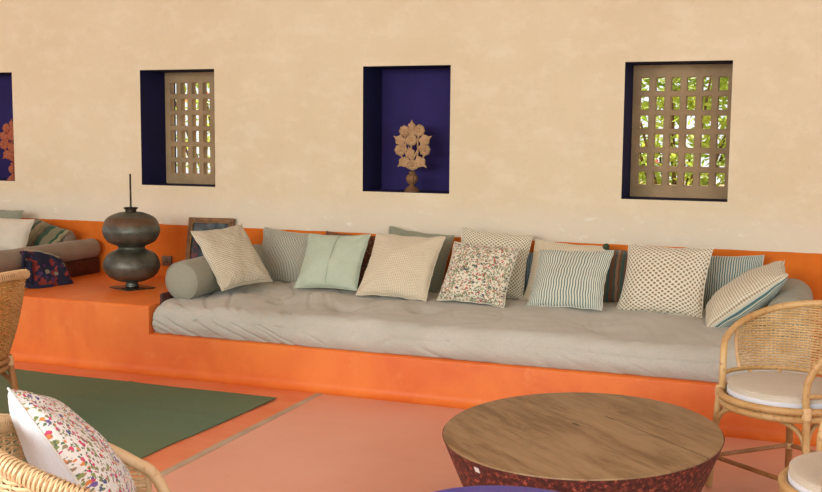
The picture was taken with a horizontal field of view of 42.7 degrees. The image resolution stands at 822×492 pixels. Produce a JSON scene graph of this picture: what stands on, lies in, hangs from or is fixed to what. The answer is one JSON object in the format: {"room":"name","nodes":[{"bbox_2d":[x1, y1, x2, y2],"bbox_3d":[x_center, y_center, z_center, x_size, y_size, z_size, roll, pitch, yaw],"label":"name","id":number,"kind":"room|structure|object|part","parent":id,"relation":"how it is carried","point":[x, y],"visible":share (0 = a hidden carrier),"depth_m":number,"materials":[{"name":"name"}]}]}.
{"room":"lounge","nodes":[
{"label":"lounge","id":0,"kind":"room"},
{"bbox_2d":[0,0,821,347],"bbox_3d":[-0.167,-0.855,7.176,11.500,3.100,0.450,3,6,21],"label":"wall","id":1,"kind":"structure","parent":0,"point":[525,106],"depth_m":6.96,"materials":[{"name":"paint"}]},
{"bbox_2d":[0,119,14,180],"bbox_3d":[-3.095,-0.751,8.184,0.277,0.478,0.104,3,6,21],"label":"finial","id":2,"kind":"object","parent":1,"relation":"on","point":[7,128],"visible":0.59,"depth_m":8.18,"materials":[{"name":"wood"}]},
{"bbox_3d":[-3.179,-0.793,8.210,0.080,0.080,0.028,3,6,21],"label":"flower","id":3,"kind":"part","parent":2,"relation":"part of","materials":[{"name":"ceramic"}]},
{"bbox_3d":[-3.151,-0.917,8.186,0.078,0.078,0.028,3,6,21],"label":"flower","id":4,"kind":"part","parent":2,"relation":"part of","materials":[{"name":"ceramic"}]},
{"bbox_3d":[-3.105,-0.856,8.175,0.083,0.083,0.028,3,6,21],"label":"flower","id":5,"kind":"part","parent":2,"relation":"part of","materials":[{"name":"ceramic"}]},
{"bbox_3d":[-3.096,-0.691,8.188,0.078,0.078,0.028,3,6,21],"label":"flower","id":6,"kind":"part","parent":2,"relation":"part of","materials":[{"name":"ceramic"}]},
{"bbox_2d":[162,256,171,265],"bbox_3d":[-1.776,0.108,7.645,0.084,0.072,0.015,3,6,21],"label":"wall socket","id":7,"kind":"object","parent":1,"relation":"attached to","point":[166,260],"visible":0.93,"depth_m":7.64,"materials":[{"name":"brown plastic"}]},
{"bbox_2d":[165,72,214,184],"bbox_3d":[-1.550,-0.876,7.832,0.617,0.827,0.060,3,6,21],"label":"window","id":8,"kind":"structure","parent":1,"relation":"in","point":[180,78],"depth_m":7.85,"materials":[{"name":"stone"}]},
{"bbox_2d":[394,120,431,191],"bbox_3d":[0.011,-0.600,6.999,0.277,0.478,0.104,3,6,21],"label":"finial","id":9,"kind":"object","parent":1,"relation":"on","point":[412,130],"visible":1,"depth_m":6.99,"materials":[{"name":"brown wood"}]},
{"bbox_3d":[-0.073,-0.642,7.025,0.080,0.080,0.028,3,6,21],"label":"flower","id":10,"kind":"part","parent":9,"relation":"part of","materials":[{"name":"brown wood"}]},
{"bbox_3d":[-0.045,-0.766,7.001,0.078,0.078,0.028,3,6,21],"label":"flower","id":11,"kind":"part","parent":9,"relation":"part of","materials":[{"name":"brown wood"}]},
{"bbox_3d":[0.001,-0.705,6.989,0.083,0.083,0.028,3,6,21],"label":"flower","id":12,"kind":"part","parent":9,"relation":"part of","materials":[{"name":"brown wood"}]},
{"bbox_3d":[0.011,-0.540,7.003,0.078,0.078,0.028,3,6,21],"label":"flower","id":13,"kind":"part","parent":9,"relation":"part of","materials":[{"name":"brown wood"}]},
{"bbox_3d":[0.053,-0.766,6.963,0.083,0.083,0.028,3,6,21],"label":"flower","id":14,"kind":"part","parent":9,"relation":"part of","materials":[{"name":"brown wood"}]},
{"bbox_3d":[0.091,-0.636,6.962,0.080,0.080,0.028,3,6,21],"label":"flower","id":15,"kind":"part","parent":9,"relation":"part of","materials":[{"name":"brown wood"}]},
{"bbox_2d":[630,64,732,198],"bbox_3d":[1.703,-0.717,6.591,0.622,0.827,0.060,3,6,21],"label":"window","id":16,"kind":"structure","parent":1,"relation":"in","point":[698,71],"depth_m":6.57,"materials":[{"name":"stone"}]},
{"bbox_2d":[14,361,815,491],"bbox_3d":[-1.876,1.182,2.955,11.500,0.100,9.000,3,6,21],"label":"floor","id":17,"kind":"structure","parent":0,"point":[327,443],"depth_m":4.85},
{"bbox_2d":[19,249,73,288],"bbox_3d":[-2.472,0.144,7.116,0.163,0.259,0.380,6,8,41],"label":"cushion","id":18,"kind":"object","parent":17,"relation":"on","point":[47,270],"visible":0.96,"depth_m":7.08,"materials":[{"name":"fabric"}]},
{"bbox_2d":[0,246,98,286],"bbox_3d":[-3.986,0.064,7.883,3.150,0.227,1.091,3,6,21],"label":"daybed","id":19,"kind":"object","parent":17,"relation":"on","point":[86,266],"visible":0.02,"depth_m":7.66,"materials":[{"name":"beige fabric"}]},
{"bbox_2d":[0,210,23,218],"bbox_3d":[-3.107,-0.162,7.898,0.429,0.242,0.119,3,6,20],"label":"cushion","id":20,"kind":"object","parent":19,"relation":"on","point":[7,214],"visible":0.39,"depth_m":7.85,"materials":[{"name":"fabric"}]},
{"bbox_2d":[0,218,34,249],"bbox_3d":[-2.928,-0.077,7.536,0.451,0.261,0.173,2,6,15],"label":"cushion","id":21,"kind":"object","parent":19,"relation":"on","point":[14,233],"visible":0.83,"depth_m":7.47,"materials":[{"name":"white fabric"}]},
{"bbox_2d":[27,218,69,245],"bbox_3d":[-2.705,-0.062,7.703,0.376,0.261,0.193,4,7,27],"label":"cushion","id":22,"kind":"object","parent":19,"relation":"on","point":[42,233],"visible":0.62,"depth_m":7.67,"materials":[{"name":"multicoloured fabric"}]},
{"bbox_2d":[0,238,100,272],"bbox_3d":[-2.551,0.063,7.319,0.147,0.146,1.099,3,6,21],"label":"bolster cushion","id":23,"kind":"object","parent":19,"relation":"on","point":[11,259],"visible":0.8,"depth_m":7.39,"materials":[{"name":"beige fabric"}]},
{"bbox_3d":[-3.979,0.117,7.908,3.150,0.116,1.050,3,6,21],"label":"bed frame","id":24,"kind":"part","parent":19,"relation":"part of","materials":[{"name":"red wood"}]},
{"bbox_2d":[61,230,75,241],"bbox_3d":[-2.890,-0.074,7.893,0.844,0.178,0.153,3,6,21],"label":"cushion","id":25,"kind":"object","parent":19,"relation":"on","point":[70,236],"visible":0.16,"depth_m":7.72,"materials":[{"name":"beige fabric"}]},
{"bbox_2d":[0,414,169,491],"bbox_3d":[-0.682,0.784,2.417,0.625,0.822,0.607,-3,7,-29],"label":"rattan armchair","id":26,"kind":"object","parent":17,"relation":"on","point":[14,471],"visible":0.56,"depth_m":2.13,"materials":[{"name":"beige wicker"}]},
{"bbox_2d":[7,387,136,491],"bbox_3d":[-0.804,0.527,2.540,0.274,0.447,0.494,0,6,-7],"label":"cushion","id":27,"kind":"object","parent":26,"relation":"on","point":[54,439],"visible":0.92,"depth_m":2.38,"materials":[{"name":"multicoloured fabric"}]},
{"bbox_2d":[102,174,160,290],"bbox_3d":[-1.869,-0.099,7.022,0.379,0.767,0.380,3,6,21],"label":"urn","id":28,"kind":"object","parent":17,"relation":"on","point":[131,230],"visible":1,"depth_m":6.91,"materials":[{"name":"metal"}]},
{"bbox_3d":[-1.867,-0.347,6.996,0.013,0.268,0.013,3,6,21],"label":"rod","id":29,"kind":"part","parent":28,"relation":"part of","materials":[{"name":"metal"}]},
{"bbox_3d":[-1.873,0.268,7.061,0.230,0.030,0.210,6,8,44],"label":"plate","id":30,"kind":"part","parent":28,"relation":"part of","materials":[{"name":"metal"}]},
{"bbox_2d":[0,369,276,487],"bbox_3d":[-3.191,0.916,4.827,3.888,0.012,3.583,3,6,21],"label":"floor mat","id":31,"kind":"object","parent":17,"relation":"on","point":[140,419],"visible":0.61,"depth_m":5.59,"materials":[{"name":"green fabric"}]},
{"bbox_2d":[0,269,29,413],"bbox_3d":[-2.041,0.519,4.716,0.654,0.847,0.641,3,6,21],"label":"rattan armchair","id":32,"kind":"object","parent":31,"relation":"on","point":[14,280],"visible":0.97,"depth_m":4.68,"materials":[{"name":"wicker"}]},
{"bbox_3d":[-1.989,0.317,4.677,0.521,0.420,0.627,3,6,21],"label":"arm rail","id":33,"kind":"part","parent":32,"relation":"part of","materials":[{"name":"brown wicker"}]},
{"bbox_3d":[-1.805,0.713,4.828,0.099,0.442,0.029,-1,6,-14],"label":"leg","id":34,"kind":"part","parent":32,"relation":"part of","materials":[{"name":"brown wicker"}]},
{"bbox_2d":[185,217,234,259],"bbox_3d":[-1.426,0.022,7.433,0.382,0.445,0.111,3,6,22],"label":"framed picture","id":35,"kind":"object","parent":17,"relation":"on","point":[193,250],"visible":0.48,"depth_m":7.47},
{"bbox_3d":[-1.426,0.022,7.434,0.317,0.380,0.086,3,6,22],"label":"painted panel","id":36,"kind":"part","parent":35,"relation":"part of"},
{"bbox_2d":[136,393,321,488],"bbox_3d":[-1.903,1.196,2.332,0.042,0.002,7.822,3,6,21],"label":"trim","id":37,"kind":"structure","parent":17,"relation":"on","point":[241,433],"depth_m":5.05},
{"bbox_2d":[0,272,821,445],"bbox_3d":[-0.480,0.559,6.536,11.300,0.417,1.230,3,6,21],"label":"plinth","id":38,"kind":"object","parent":17,"relation":"on","point":[87,323],"visible":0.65,"depth_m":6.05,"materials":[{"name":"orange paint"}]},
{"bbox_2d":[152,281,811,381],"bbox_3d":[0.369,0.439,6.212,3.736,0.242,1.160,3,6,21],"label":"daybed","id":39,"kind":"object","parent":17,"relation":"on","point":[612,339],"visible":0.7,"depth_m":5.82,"materials":[{"name":"grey fabric"}]},
{"bbox_2d":[165,244,264,299],"bbox_3d":[-1.236,0.162,6.874,0.248,0.270,0.970,3,7,23],"label":"bolster cushion","id":40,"kind":"object","parent":39,"relation":"on","point":[187,279],"visible":0.61,"depth_m":6.46,"materials":[{"name":"grey fabric"}]},
{"bbox_2d":[190,224,272,290],"bbox_3d":[-1.141,0.068,6.714,0.297,0.378,0.432,6,8,41],"label":"cushion","id":41,"kind":"object","parent":39,"relation":"on","point":[229,252],"visible":1,"depth_m":6.64,"materials":[{"name":"beige fabric"}]},
{"bbox_2d":[262,227,320,282],"bbox_3d":[-0.848,0.078,7.126,0.495,0.390,0.163,4,7,29],"label":"cushion","id":42,"kind":"object","parent":39,"relation":"on","point":[284,252],"visible":0.62,"depth_m":7.08,"materials":[{"name":"grey fabric"}]},
{"bbox_2d":[294,233,370,290],"bbox_3d":[-0.509,0.100,6.770,0.468,0.355,0.247,3,7,24],"label":"cushion","id":43,"kind":"object","parent":39,"relation":"on","point":[330,261],"visible":1,"depth_m":6.72,"materials":[{"name":"green fabric"}]},
{"bbox_2d":[326,231,375,287],"bbox_3d":[-0.406,0.102,6.952,0.421,0.383,0.128,3,7,24],"label":"cushion","id":44,"kind":"object","parent":39,"relation":"on","point":[368,252],"visible":0.17,"depth_m":6.88,"materials":[{"name":"brown fabric"}]},
{"bbox_2d":[356,232,445,301],"bbox_3d":[-0.064,0.124,6.529,0.482,0.379,0.304,3,7,25],"label":"cushion","id":45,"kind":"object","parent":39,"relation":"on","point":[398,266],"visible":1,"depth_m":6.46,"materials":[{"name":"beige fabric"}]},
{"bbox_2d":[388,226,454,292],"bbox_3d":[0.020,0.107,6.773,0.499,0.446,0.180,3,7,26],"label":"cushion","id":46,"kind":"object","parent":39,"relation":"on","point":[435,286],"visible":0.22,"depth_m":6.69,"materials":[{"name":"grey fabric"}]},
{"bbox_2d":[436,241,520,307],"bbox_3d":[0.405,0.167,6.330,0.440,0.354,0.262,3,7,26],"label":"cushion","id":47,"kind":"object","parent":39,"relation":"on","point":[475,273],"visible":1,"depth_m":6.28,"materials":[{"name":"fabric"}]},
{"bbox_2d":[461,227,533,299],"bbox_3d":[0.502,0.107,6.526,0.489,0.430,0.200,2,6,15],"label":"cushion","id":48,"kind":"object","parent":39,"relation":"on","point":[515,288],"visible":0.51,"depth_m":6.50,"materials":[{"name":"beige fabric"}]},
{"bbox_2d":[523,252,532,294],"bbox_3d":[0.690,0.172,6.575,0.365,0.283,0.098,3,7,24],"label":"cushion","id":49,"kind":"object","parent":39,"relation":"on","point":[530,256],"visible":0.06,"depth_m":6.53,"materials":[{"name":"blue fabric"}]},
{"bbox_2d":[523,239,609,300],"bbox_3d":[0.940,0.173,6.387,0.491,0.397,0.220,3,7,24],"label":"cushion","id":50,"kind":"object","parent":39,"relation":"on","point":[539,244],"visible":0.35,"depth_m":6.43,"materials":[{"name":"beige fabric"}]},
{"bbox_2d":[526,249,613,310],"bbox_3d":[0.934,0.194,6.196,0.479,0.344,0.270,4,7,28],"label":"cushion","id":51,"kind":"object","parent":39,"relation":"on","point":[575,279],"visible":1,"depth_m":6.14,"materials":[{"name":"fabric"}]},
{"bbox_2d":[603,249,627,301],"bbox_3d":[1.262,0.189,6.337,0.374,0.342,0.142,3,6,21],"label":"cushion","id":52,"kind":"object","parent":39,"relation":"on","point":[615,276],"visible":0.14,"depth_m":6.31,"materials":[{"name":"multicoloured fabric"}]},
{"bbox_2d":[617,243,713,317],"bbox_3d":[1.456,0.197,6.047,0.514,0.394,0.226,4,7,32],"label":"cushion","id":53,"kind":"object","parent":39,"relation":"on","point":[665,280],"visible":0.98,"depth_m":5.99,"materials":[{"name":"beige fabric"}]},
{"bbox_2d":[703,255,764,307],"bbox_3d":[1.830,0.229,6.120,0.441,0.373,0.146,4,7,29],"label":"cushion","id":54,"kind":"object","parent":39,"relation":"on","point":[722,270],"visible":0.31,"depth_m":6.10,"materials":[{"name":"teal fabric"}]},
{"bbox_2d":[705,260,787,327],"bbox_3d":[1.807,0.270,5.672,0.431,0.372,0.354,3,6,21],"label":"cushion","id":55,"kind":"object","parent":39,"relation":"on","point":[754,289],"visible":0.94,"depth_m":5.55,"materials":[{"name":"beige fabric"}]},
{"bbox_2d":[765,278,812,337],"bbox_3d":[2.065,0.339,5.722,0.235,0.240,0.794,3,6,21],"label":"bolster cushion","id":56,"kind":"object","parent":39,"relation":"on","point":[793,289],"visible":0.37,"depth_m":5.51,"materials":[{"name":"grey fabric"}]},
{"bbox_2d":[434,485,557,491],"bbox_3d":[0.246,0.948,2.730,0.660,0.450,0.660,3,6,21],"label":"side table","id":57,"kind":"object","parent":17,"relation":"on","point":[487,488],"visible":1,"depth_m":2.99,"materials":[{"name":"paint"}]},
{"bbox_2d":[442,392,724,491],"bbox_3d":[0.631,0.864,3.892,0.997,0.381,1.177,4,7,28],"label":"coffee table","id":58,"kind":"object","parent":17,"relation":"on","point":[565,441],"visible":0.98,"depth_m":3.69,"materials":[{"name":"brown wood"}]},
{"bbox_2d":[705,300,821,486],"bbox_3d":[1.532,0.632,4.250,0.584,0.782,0.574,-5,8,-41],"label":"rattan armchair","id":59,"kind":"object","parent":17,"relation":"on","point":[787,417],"visible":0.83,"depth_m":4.43,"materials":[{"name":"wicker"}]},
{"bbox_3d":[1.262,0.788,4.372,0.061,0.439,0.028,3,7,25],"label":"leg","id":60,"kind":"part","parent":59,"relation":"part of","materials":[{"name":"wicker"}]},
{"bbox_3d":[1.581,0.421,4.258,0.471,0.363,0.575,-3,7,-31],"label":"arm rail","id":61,"kind":"part","parent":59,"relation":"part of","materials":[{"name":"wicker"}]},
{"bbox_3d":[1.562,0.541,4.260,0.411,0.020,0.527,-3,7,-31],"label":"rail","id":62,"kind":"part","parent":59,"relation":"part of","materials":[{"name":"wicker"}]},
{"bbox_2d":[727,371,821,408],"bbox_3d":[1.512,0.575,4.233,0.460,0.058,0.460,3,6,21],"label":"seat cushion","id":63,"kind":"object","parent":59,"relation":"on","point":[777,389],"visible":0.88,"depth_m":4.15,"materials":[{"name":"beige fabric"}]},
{"bbox_3d":[1.630,0.775,4.524,0.029,0.442,0.099,3,7,24],"label":"leg","id":64,"kind":"part","parent":59,"relation":"part of","materials":[{"name":"brown wicker"}]},
{"bbox_3d":[1.496,0.830,3.985,0.028,0.439,0.061,1,6,3],"label":"leg","id":65,"kind":"part","parent":59,"relation":"part of","materials":[{"name":"wicker"}]},
{"bbox_2d":[778,419,821,491],"bbox_3d":[1.391,0.740,3.101,0.583,0.804,0.574,1,6,9],"label":"rattan armchair","id":66,"kind":"object","parent":17,"relation":"on","point":[783,482],"visible":0.39,"depth_m":3.19,"materials":[{"name":"wicker"}]},
{"bbox_2d":[788,451,821,491],"bbox_3d":[1.370,0.692,3.104,0.484,0.058,0.484,3,6,21],"label":"seat cushion","id":67,"kind":"object","parent":66,"relation":"on","point":[805,470],"visible":1,"depth_m":3.11,"materials":[{"name":"beige fabric"}]},
{"bbox_3d":[1.446,0.534,3.062,0.471,0.385,0.574,3,6,19],"label":"arm rail","id":68,"kind":"part","parent":66,"relation":"part of","materials":[{"name":"wicker"}]},
{"label":"outside","id":69,"kind":"structure","parent":0,"visible":0},
{"bbox_3d":[4.038,-0.715,21.724,24.000,0.100,29.540,3,6,21],"label":"ground","id":70,"kind":"structure","parent":69,"visible":0},
{"bbox_2d":[175,83,209,173],"bbox_3d":[-2.022,-1.036,11.160,1.979,2.655,1.527,3,6,21],"label":"leafy tree","id":71,"kind":"object","parent":70,"relation":"on","point":[208,108],"visible":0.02,"depth_m":11.05,"materials":[{"name":"green plant"}]},
{"bbox_2d":[639,77,727,185],"bbox_3d":[2.231,-0.590,8.704,2.099,2.357,1.618,3,6,21],"label":"leafy shrub","id":72,"kind":"object","parent":70,"relation":"on","point":[723,80],"visible":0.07,"depth_m":8.47,"materials":[{"name":"green plant"}]}
]}

